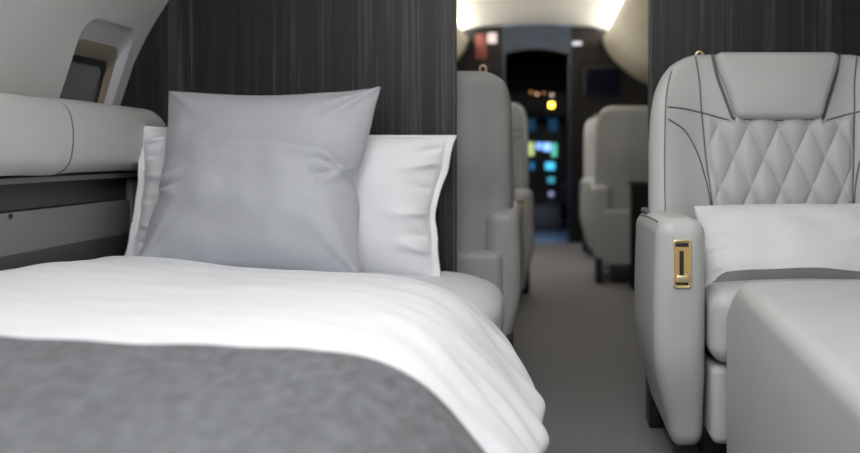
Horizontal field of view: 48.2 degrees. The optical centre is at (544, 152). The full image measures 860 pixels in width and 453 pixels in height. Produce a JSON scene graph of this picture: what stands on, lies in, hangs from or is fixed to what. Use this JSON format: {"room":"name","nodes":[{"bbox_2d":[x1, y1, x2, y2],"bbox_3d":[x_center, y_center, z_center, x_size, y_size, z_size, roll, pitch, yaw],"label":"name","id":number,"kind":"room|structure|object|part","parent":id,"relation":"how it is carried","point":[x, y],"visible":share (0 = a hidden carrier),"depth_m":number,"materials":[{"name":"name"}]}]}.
{"room":"aircraft cabin","nodes":[
{"label":"aircraft cabin","id":0,"kind":"room"},
{"bbox_2d":[0,0,168,172],"bbox_3d":[-1.172,0.090,3.300,0.255,1.370,9.800,0,0,0],"label":"wall","id":1,"kind":"structure","parent":0,"point":[39,39],"depth_m":2.39,"materials":[{"name":"grey plastic"}]},
{"bbox_2d":[0,171,136,270],"bbox_3d":[-1.214,0.414,1.170,0.067,0.722,3.340,0,0,0],"label":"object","id":2,"kind":"object","parent":1,"relation":"attached to","point":[67,217],"visible":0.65,"depth_m":2.38,"materials":[{"name":"grey plastic"}]},
{"bbox_3d":[-1.226,0.455,1.130,0.042,0.640,3.260,0,0,0],"label":"panel","id":3,"kind":"part","parent":2,"relation":"part of","materials":[{"name":"grey plastic"}]},
{"bbox_3d":[-1.232,0.093,1.150,0.030,0.080,3.300,0,0,0],"label":"shadow rail","id":4,"kind":"part","parent":2,"relation":"part of","materials":[{"name":"grey plastic"}]},
{"bbox_3d":[-1.201,0.062,1.160,0.042,0.014,3.320,0,0,0],"label":"trim","id":5,"kind":"part","parent":2,"relation":"part of","materials":[{"name":"grey"}]},
{"bbox_2d":[0,93,165,175],"bbox_3d":[-1.194,-0.041,1.181,0.150,0.193,3.362,0,0,0],"label":"ledge","id":6,"kind":"object","parent":2,"relation":"on","point":[39,136],"visible":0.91,"depth_m":2.25,"materials":[{"name":"grey leather"}]},
{"bbox_2d":[0,93,72,175],"bbox_3d":[-1.194,-0.042,1.827,0.146,0.191,0.934,0,0,0],"label":"cushion","id":7,"kind":"object","parent":6,"relation":"on","point":[36,133],"depth_m":2.11,"materials":[{"name":"grey leather"}]},
{"bbox_2d":[59,18,133,104],"bbox_3d":[-1.262,-0.192,2.650,0.131,0.340,0.306,0,0,0],"label":"window","id":8,"kind":"structure","parent":1,"relation":"in","point":[105,46],"depth_m":2.70,"materials":[{"name":"light grey plastic"},{"name":"clear glass"}]},
{"bbox_2d":[60,61,100,101],"bbox_3d":[-1.305,-0.154,2.650,0.045,0.190,0.234,0,0,0],"label":"shade","id":9,"kind":"object","parent":8,"relation":"attached to","point":[83,78],"depth_m":2.67,"materials":[{"name":"grey"}]},
{"bbox_3d":[-1.283,-0.169,2.650,0.080,0.275,0.286,0,0,0],"label":"frame","id":10,"kind":"part","parent":8,"relation":"part of","materials":[{"name":"brown plastic"}]},
{"bbox_2d":[457,23,468,59],"bbox_3d":[-0.853,-0.794,3.300,0.385,0.398,9.800,0,0,0],"label":"trim","id":11,"kind":"structure","parent":1,"relation":"attached to","point":[462,40],"depth_m":7.80,"materials":[{"name":"beige plastic"}]},
{"bbox_2d":[120,0,859,271],"bbox_3d":[-0.081,-0.164,2.893,2.430,1.878,0.045,0,0,0],"label":"wall","id":12,"kind":"structure","parent":0,"point":[403,48],"depth_m":2.87,"materials":[{"name":"brown wood"}]},
{"bbox_2d":[452,0,456,271],"bbox_3d":[-0.275,-0.160,2.893,0.010,1.870,0.049,0,0,0],"label":"trim","id":13,"kind":"structure","parent":12,"relation":"attached to","point":[454,2],"depth_m":2.87,"materials":[{"name":"grey"}]},
{"bbox_2d":[648,0,652,206],"bbox_3d":[0.321,-0.150,2.893,0.010,1.850,0.049,0,0,0],"label":"trim","id":14,"kind":"structure","parent":12,"relation":"attached to","point":[650,2],"depth_m":2.87,"materials":[{"name":"grey"}]},
{"bbox_2d":[463,31,606,64],"bbox_3d":[-0.070,-1.035,9.580,1.580,0.060,2.640,0,0,0],"label":"ceiling","id":15,"kind":"structure","parent":0,"point":[525,57],"depth_m":10.00,"materials":[{"name":"black plastic"}]},
{"bbox_2d":[505,65,567,220],"bbox_3d":[-0.070,-0.175,10.930,1.580,1.900,0.060,0,0,0],"label":"wall","id":16,"kind":"structure","parent":0,"point":[516,76],"depth_m":10.90,"materials":[{"name":"black plastic"}]},
{"bbox_2d":[457,0,622,30],"bbox_3d":[-0.080,-1.052,3.300,1.400,0.115,9.800,0,0,0],"label":"ceiling","id":17,"kind":"structure","parent":0,"point":[471,14],"depth_m":7.40,"materials":[{"name":"white plastic"}]},
{"bbox_2d":[457,25,647,242],"bbox_3d":[-0.081,-0.164,8.220,2.430,1.878,0.080,0,0,0],"label":"wall","id":18,"kind":"structure","parent":0,"point":[592,52],"depth_m":8.20,"materials":[{"name":"brown laminate"}]},
{"bbox_2d":[475,34,485,58],"bbox_3d":[-0.552,-0.917,8.190,0.095,0.215,0.019,0,0,0],"label":"placard","id":19,"kind":"object","parent":18,"relation":"attached to","point":[480,39],"visible":1,"depth_m":8.18,"materials":[{"name":"red plastic"}]},
{"bbox_2d":[488,33,496,42],"bbox_3d":[-0.455,-0.990,8.184,0.080,0.090,0.029,0,0,0],"label":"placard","id":20,"kind":"object","parent":18,"relation":"attached to","point":[492,37],"visible":1,"depth_m":8.17,"materials":[{"name":"white plastic"}]},
{"bbox_2d":[502,54,504,81],"bbox_3d":[-0.357,-0.045,8.245,0.025,1.640,0.110,0,0,0],"label":"door","id":21,"kind":"structure","parent":18,"relation":"in","point":[503,55],"depth_m":8.19,"materials":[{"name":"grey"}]},
{"bbox_2d":[568,54,570,242],"bbox_3d":[0.212,-0.045,8.245,0.025,1.640,0.110,0,0,0],"label":"door frame","id":22,"kind":"structure","parent":18,"relation":"in","point":[569,55],"depth_m":8.19,"materials":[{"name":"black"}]},
{"bbox_2d":[572,41,581,44],"bbox_3d":[0.275,-0.945,8.184,0.080,0.030,0.029,0,0,0],"label":"reading lamp","id":23,"kind":"object","parent":18,"relation":"attached to","point":[573,42],"visible":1,"depth_m":8.17,"materials":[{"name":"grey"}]},
{"bbox_2d":[584,67,620,96],"bbox_3d":[0.495,-0.610,8.182,0.320,0.260,0.033,0,0,0],"label":"monitor","id":24,"kind":"object","parent":18,"relation":"attached to","point":[598,81],"visible":1,"depth_m":8.17,"materials":[{"name":"black glass"}]},
{"bbox_2d":[512,221,699,452],"bbox_3d":[-0.070,0.805,4.650,2.180,0.060,12.500,0,0,0],"label":"floor","id":25,"kind":"structure","parent":0,"point":[576,340],"depth_m":3.65,"materials":[{"name":"beige carpet"}]},
{"bbox_2d":[402,271,503,330],"bbox_3d":[-0.635,0.559,1.630,1.030,0.432,2.440,0,0,0],"label":"bed","id":26,"kind":"object","parent":25,"relation":"on","point":[484,294],"visible":0.1,"depth_m":2.59,"materials":[{"name":"grey"}]},
{"bbox_2d":[124,126,166,255],"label":"pillow","id":27,"kind":"object","parent":26,"relation":"on","point":[150,162],"depth_m":2.61,"materials":[{"name":"white fabric"}]},
{"bbox_2d":[0,256,548,452],"bbox_3d":[-0.575,0.422,1.540,1.182,0.371,2.080,0,0,0],"label":"sheet","id":28,"kind":"object","parent":26,"relation":"on","point":[428,332],"visible":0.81,"depth_m":1.74,"materials":[{"name":"white fabric"}]},
{"bbox_2d":[0,336,485,452],"bbox_3d":[-0.577,0.402,0.927,1.188,0.357,0.941,0,0,0],"label":"bedspread","id":29,"kind":"object","parent":28,"relation":"on","point":[57,395],"visible":1,"depth_m":1.11,"materials":[{"name":"grey fabric"}]},
{"bbox_2d":[139,87,380,272],"bbox_3d":[-0.753,0.068,2.529,0.592,0.501,0.266,0,0,0],"label":"cushion","id":30,"kind":"object","parent":28,"relation":"on","point":[252,181],"visible":0.98,"depth_m":2.44,"materials":[{"name":"grey fabric"}]},
{"bbox_2d":[356,135,456,275],"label":"pillow","id":31,"kind":"object","parent":26,"relation":"on","point":[400,179],"depth_m":2.66,"materials":[{"name":"white fabric"}]},
{"bbox_2d":[457,65,523,347],"bbox_3d":[-0.464,0.235,3.524,0.760,1.080,0.622,0,0,0],"label":"seat","id":32,"kind":"object","parent":25,"relation":"on","point":[490,244],"visible":0.29,"depth_m":3.26,"materials":[{"name":"grey leather"}]},
{"bbox_3d":[-0.464,0.505,3.285,0.640,0.340,0.100,0,0,0],"label":"panel","id":33,"kind":"part","parent":32,"relation":"part of","materials":[{"name":"grey leather"}]},
{"bbox_3d":[-0.464,0.077,3.339,0.704,0.715,0.252,0,0,0],"label":"backrest","id":34,"kind":"part","parent":32,"relation":"part of","materials":[{"name":"grey leather"}]},
{"bbox_3d":[-0.146,0.447,3.530,0.124,0.520,0.540,0,0,0],"label":"armrest","id":35,"kind":"part","parent":32,"relation":"part of","materials":[{"name":"grey leather"}]},
{"bbox_3d":[-0.129,0.700,3.280,0.040,0.150,0.100,0,0,0],"label":"leg","id":36,"kind":"part","parent":32,"relation":"part of","materials":[{"name":"black plastic"}]},
{"bbox_2d":[511,102,533,293],"bbox_3d":[-0.440,0.235,5.036,0.760,1.080,0.622,0,0,0],"label":"seat","id":37,"kind":"object","parent":25,"relation":"on","point":[523,194],"visible":0.1,"depth_m":5.12,"materials":[{"name":"grey leather"}]},
{"bbox_3d":[-0.440,0.077,5.221,0.704,0.715,0.252,0,0,0],"label":"backrest","id":38,"kind":"part","parent":37,"relation":"part of","materials":[{"name":"grey leather"}]},
{"bbox_3d":[-0.122,0.447,5.030,0.124,0.520,0.540,0,0,0],"label":"armrest","id":39,"kind":"part","parent":37,"relation":"part of","materials":[{"name":"grey leather"}]},
{"bbox_3d":[-0.105,0.700,5.280,0.040,0.150,0.100,0,0,0],"label":"leg","id":40,"kind":"part","parent":37,"relation":"part of","materials":[{"name":"black plastic"}]},
{"bbox_2d":[508,89,567,228],"bbox_3d":[-0.075,0.050,10.061,1.350,1.450,0.778,0,0,0],"label":"panel","id":41,"kind":"object","parent":25,"relation":"on","point":[547,210],"visible":0.22,"depth_m":10.17,"materials":[{"name":"black plastic"}]},
{"bbox_2d":[528,142,533,155],"bbox_3d":[-0.151,-0.043,10.239,0.070,0.150,0.013,0,0,0],"label":"display","id":42,"kind":"object","parent":41,"relation":"attached to","point":[530,144],"visible":0.89,"depth_m":10.23,"materials":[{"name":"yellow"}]},
{"bbox_2d":[527,119,535,130],"bbox_3d":[-0.151,-0.334,10.235,0.097,0.197,0.015,0,0,0],"label":"display","id":43,"kind":"object","parent":41,"relation":"attached to","point":[531,122],"visible":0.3,"depth_m":10.23,"materials":[{"name":"blue glass"}]},
{"bbox_2d":[536,143,541,148],"bbox_3d":[-0.065,-0.075,10.239,0.070,0.075,0.013,0,0,0],"label":"display","id":44,"kind":"object","parent":41,"relation":"attached to","point":[538,145],"visible":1,"depth_m":10.23,"materials":[{"name":"blue glass"}]},
{"bbox_2d":[543,143,550,150],"bbox_3d":[0.022,-0.065,10.240,0.079,0.089,0.013,0,0,0],"label":"display","id":45,"kind":"object","parent":41,"relation":"attached to","point":[546,146],"visible":1,"depth_m":10.23,"materials":[{"name":"blue glass"}]},
{"bbox_3d":[-0.075,0.135,10.325,1.350,0.920,0.150,0,0,0],"label":"panel","id":46,"kind":"part","parent":41,"relation":"part of","materials":[{"name":"black plastic"}]},
{"bbox_2d":[545,162,554,169],"bbox_3d":[0.054,0.140,10.240,0.104,0.084,0.014,0,0,0],"label":"display","id":47,"kind":"object","parent":41,"relation":"attached to","point":[548,165],"visible":1,"depth_m":10.23,"materials":[{"name":"blue glass"}]},
{"bbox_2d":[548,177,553,182],"bbox_3d":[0.065,0.291,10.239,0.075,0.065,0.012,0,0,0],"label":"display","id":48,"kind":"object","parent":41,"relation":"attached to","point":[550,179],"visible":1,"depth_m":10.23,"materials":[{"name":"teal glass"}]},
{"bbox_2d":[548,191,553,196],"bbox_3d":[0.065,0.442,10.244,0.055,0.055,0.022,0,0,0],"label":"display","id":49,"kind":"object","parent":41,"relation":"attached to","point":[550,193],"visible":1,"depth_m":10.24,"materials":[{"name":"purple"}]},
{"bbox_2d":[549,102,553,107],"bbox_3d":[0.068,-0.502,9.939,0.055,0.055,0.022,0,0,0],"label":"indicator light","id":50,"kind":"object","parent":41,"relation":"attached to","point":[551,104],"visible":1,"depth_m":9.93,"materials":[{"name":"yellow plastic"}]},
{"bbox_2d":[548,119,557,130],"bbox_3d":[0.086,-0.334,10.235,0.097,0.197,0.015,0,0,0],"label":"display","id":51,"kind":"object","parent":41,"relation":"attached to","point":[552,123],"visible":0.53,"depth_m":10.23,"materials":[{"name":"blue glass"}]},
{"bbox_2d":[551,143,556,156],"bbox_3d":[0.097,-0.032,10.239,0.060,0.150,0.012,0,0,0],"label":"display","id":52,"kind":"object","parent":41,"relation":"attached to","point":[553,145],"visible":1,"depth_m":10.23,"materials":[{"name":"teal glass"}]},
{"bbox_2d":[579,114,597,251],"bbox_3d":[0.650,0.235,7.226,0.760,1.080,0.622,0,0,0],"label":"seat","id":53,"kind":"object","parent":25,"relation":"on","point":[590,127],"visible":0.1,"depth_m":7.32,"materials":[{"name":"grey leather"}]},
{"bbox_3d":[0.315,0.700,7.470,0.040,0.150,0.100,0,0,0],"label":"leg","id":54,"kind":"part","parent":53,"relation":"part of","materials":[{"name":"black plastic"}]},
{"bbox_3d":[0.332,0.447,7.220,0.124,0.520,0.540,0,0,0],"label":"armrest","id":55,"kind":"part","parent":53,"relation":"part of","materials":[{"name":"grey leather"}]},
{"bbox_3d":[0.650,0.077,7.411,0.704,0.715,0.252,0,0,0],"label":"backrest","id":56,"kind":"part","parent":53,"relation":"part of","materials":[{"name":"grey leather"}]},
{"bbox_2d":[587,106,647,283],"bbox_3d":[0.655,0.235,5.924,0.760,1.080,0.622,0,0,0],"label":"seat","id":57,"kind":"object","parent":25,"relation":"on","point":[621,141],"visible":0.37,"depth_m":5.64,"materials":[{"name":"grey leather"}]},
{"bbox_3d":[0.320,0.700,5.680,0.040,0.150,0.100,0,0,0],"label":"leg","id":58,"kind":"part","parent":57,"relation":"part of","materials":[{"name":"black plastic"}]},
{"bbox_3d":[0.337,0.447,5.930,0.124,0.520,0.540,0,0,0],"label":"armrest","id":59,"kind":"part","parent":57,"relation":"part of","materials":[{"name":"grey leather"}]},
{"bbox_3d":[0.655,0.505,5.685,0.640,0.340,0.100,0,0,0],"label":"panel","id":60,"kind":"part","parent":57,"relation":"part of","materials":[{"name":"grey leather"}]},
{"bbox_3d":[0.655,0.077,5.739,0.704,0.715,0.252,0,0,0],"label":"backrest","id":61,"kind":"part","parent":57,"relation":"part of","materials":[{"name":"grey leather"}]},
{"bbox_2d":[628,181,647,290],"bbox_3d":[0.733,0.469,5.430,0.495,0.612,0.220,0,0,0],"label":"base cabinet","id":62,"kind":"object","parent":25,"relation":"on","point":[638,190],"visible":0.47,"depth_m":5.33,"materials":[{"name":"brown laminate"}]},
{"bbox_2d":[634,50,859,452],"bbox_3d":[0.648,0.240,2.476,0.788,1.069,0.622,0,0,0],"label":"seat","id":63,"kind":"object","parent":25,"relation":"on","point":[726,128],"visible":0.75,"depth_m":2.60,"materials":[{"name":"grey leather"}]},
{"bbox_3d":[0.313,0.700,2.720,0.040,0.150,0.100,0,0,0],"label":"leg","id":64,"kind":"part","parent":63,"relation":"part of","materials":[{"name":"black plastic"}]},
{"bbox_3d":[0.316,0.427,2.470,0.124,0.550,0.540,0,0,0],"label":"armrest","id":65,"kind":"part","parent":63,"relation":"part of","materials":[{"name":"grey leather"}]},
{"bbox_3d":[0.317,0.257,2.197,0.042,0.111,0.007,0,0,0],"label":"latch plate","id":66,"kind":"part","parent":63,"relation":"part of","materials":[{"name":"gold metal"}]},
{"bbox_3d":[0.648,0.585,2.425,0.525,0.185,0.460,0,0,0],"label":"panel","id":67,"kind":"part","parent":63,"relation":"part of","materials":[{"name":"grey leather"}]},
{"bbox_3d":[0.648,0.077,2.661,0.732,0.715,0.253,0,0,0],"label":"backrest","id":68,"kind":"part","parent":63,"relation":"part of","materials":[{"name":"grey leather"}]},
{"bbox_2d":[694,203,859,286],"bbox_3d":[0.633,0.237,2.406,0.492,0.214,0.191,0,0,0],"label":"lumbar cushion","id":69,"kind":"object","parent":63,"relation":"on","point":[748,241],"visible":0.86,"depth_m":2.35,"materials":[{"name":"white fabric"}]},
{"bbox_3d":[0.648,0.113,2.608,0.426,0.485,0.086,0,0,0],"label":"quilted panel","id":70,"kind":"part","parent":63,"relation":"part of","materials":[{"name":"grey leather"}]},
{"bbox_2d":[705,279,859,362],"bbox_3d":[0.648,0.395,2.395,0.535,0.181,0.460,0,0,0],"label":"seat cushion","id":71,"kind":"object","parent":63,"relation":"on","point":[719,296],"depth_m":2.19,"materials":[{"name":"grey leather"}]},
{"bbox_2d":[727,280,859,452],"bbox_3d":[0.650,0.521,1.620,0.490,0.508,1.060,0,0,0],"label":"ottoman","id":72,"kind":"object","parent":25,"relation":"on","point":[793,347],"visible":1,"depth_m":1.66,"materials":[{"name":"grey leather"}]},
{"bbox_3d":[1.012,0.090,3.300,0.255,1.370,9.800,0,0,0],"label":"wall","id":73,"kind":"structure","parent":0,"visible":0},
{"bbox_2d":[603,0,647,83],"bbox_3d":[0.693,-0.794,3.300,0.385,0.398,9.800,0,0,0],"label":"trim","id":74,"kind":"structure","parent":73,"relation":"attached to","point":[625,40],"depth_m":6.79,"materials":[{"name":"beige plastic"}]}
]}

